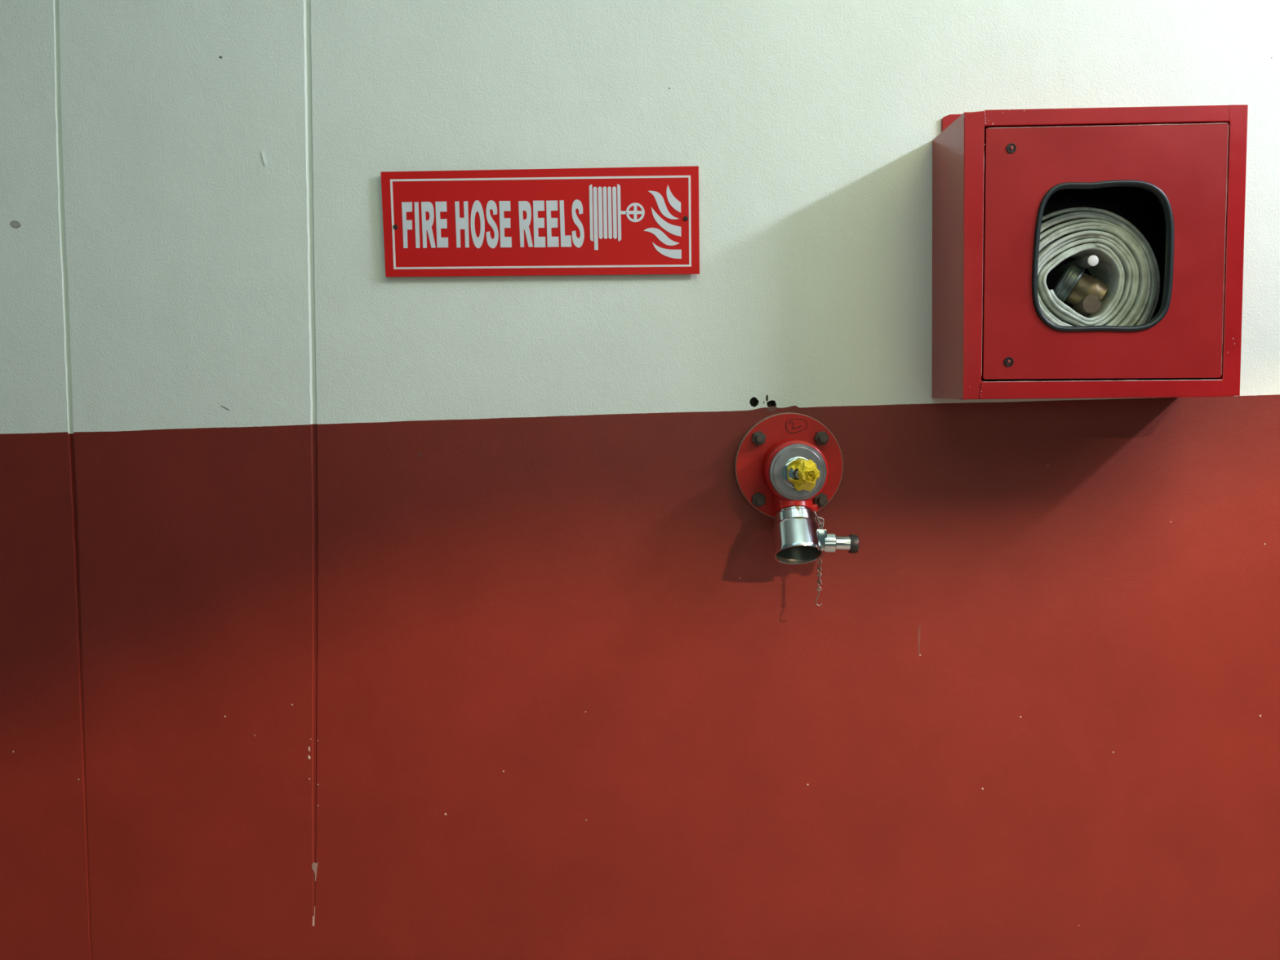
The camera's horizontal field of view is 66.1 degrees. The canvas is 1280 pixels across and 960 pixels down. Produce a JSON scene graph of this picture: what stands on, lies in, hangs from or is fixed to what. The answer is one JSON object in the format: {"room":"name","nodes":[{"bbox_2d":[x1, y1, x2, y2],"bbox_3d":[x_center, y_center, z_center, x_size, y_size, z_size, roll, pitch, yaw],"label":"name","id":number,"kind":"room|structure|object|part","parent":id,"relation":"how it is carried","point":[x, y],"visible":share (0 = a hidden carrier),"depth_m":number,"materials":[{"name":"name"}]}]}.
{"room":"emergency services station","nodes":[
{"label":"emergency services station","id":0,"kind":"room"},
{"bbox_2d":[0,0,1279,959],"bbox_3d":[0.520,-0.175,1.755,5.800,3.000,0.142,-1,5,1],"label":"wall","id":1,"kind":"structure","parent":0,"point":[349,610],"depth_m":1.72,"materials":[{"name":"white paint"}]},
{"bbox_2d":[380,165,699,276],"bbox_3d":[-0.168,-0.434,1.663,0.535,0.179,0.016,-1,5,1],"label":"sign","id":2,"kind":"object","parent":1,"relation":"attached to","point":[608,220],"visible":1,"depth_m":1.66,"materials":[{"name":"red plastic"}]},
{"bbox_2d":[734,412,858,605],"bbox_3d":[0.259,0.050,1.629,0.190,0.319,0.161,-1,5,1],"label":"valve","id":3,"kind":"object","parent":1,"relation":"attached to","point":[788,466],"visible":1,"depth_m":1.61,"materials":[{"name":"red metal"}]},
{"bbox_3d":[0.256,-0.013,1.597,0.093,0.093,0.007,-1,5,1],"label":"bonnet plate","id":4,"kind":"part","parent":3,"relation":"part of","materials":[{"name":"metal"}]},
{"bbox_2d":[771,491,826,564],"bbox_3d":[0.259,0.059,1.620,0.086,0.161,0.140,-1,5,1],"label":"outlet","id":5,"kind":"object","parent":3,"relation":"attached to","point":[798,538],"depth_m":1.60,"materials":[{"name":"silver metal"}]},
{"bbox_3d":[0.294,0.061,1.619,0.018,0.023,0.007,-1,5,1],"label":"chain","id":6,"kind":"part","parent":3,"relation":"part of","materials":[{"name":"metal"}]},
{"bbox_2d":[931,104,1248,399],"bbox_3d":[0.706,-0.369,1.577,0.430,0.474,0.176,-1,5,1],"label":"upper cabinet","id":7,"kind":"object","parent":1,"relation":"attached to","point":[1176,174],"visible":1,"depth_m":1.50,"materials":[{"name":"red metal"}]},
{"bbox_2d":[1037,207,1159,326],"bbox_3d":[0.697,-0.311,1.590,0.263,0.246,0.100,-1,5,1],"label":"fire hose","id":8,"kind":"object","parent":7,"relation":"in","point":[1122,288],"visible":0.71,"depth_m":1.55,"materials":[{"name":"fabric"}]},
{"bbox_3d":[0.707,-0.344,1.505,0.365,0.380,0.018,-1,5,1],"label":"door","id":9,"kind":"part","parent":7,"relation":"part of","materials":[{"name":"red paint"}]}
]}

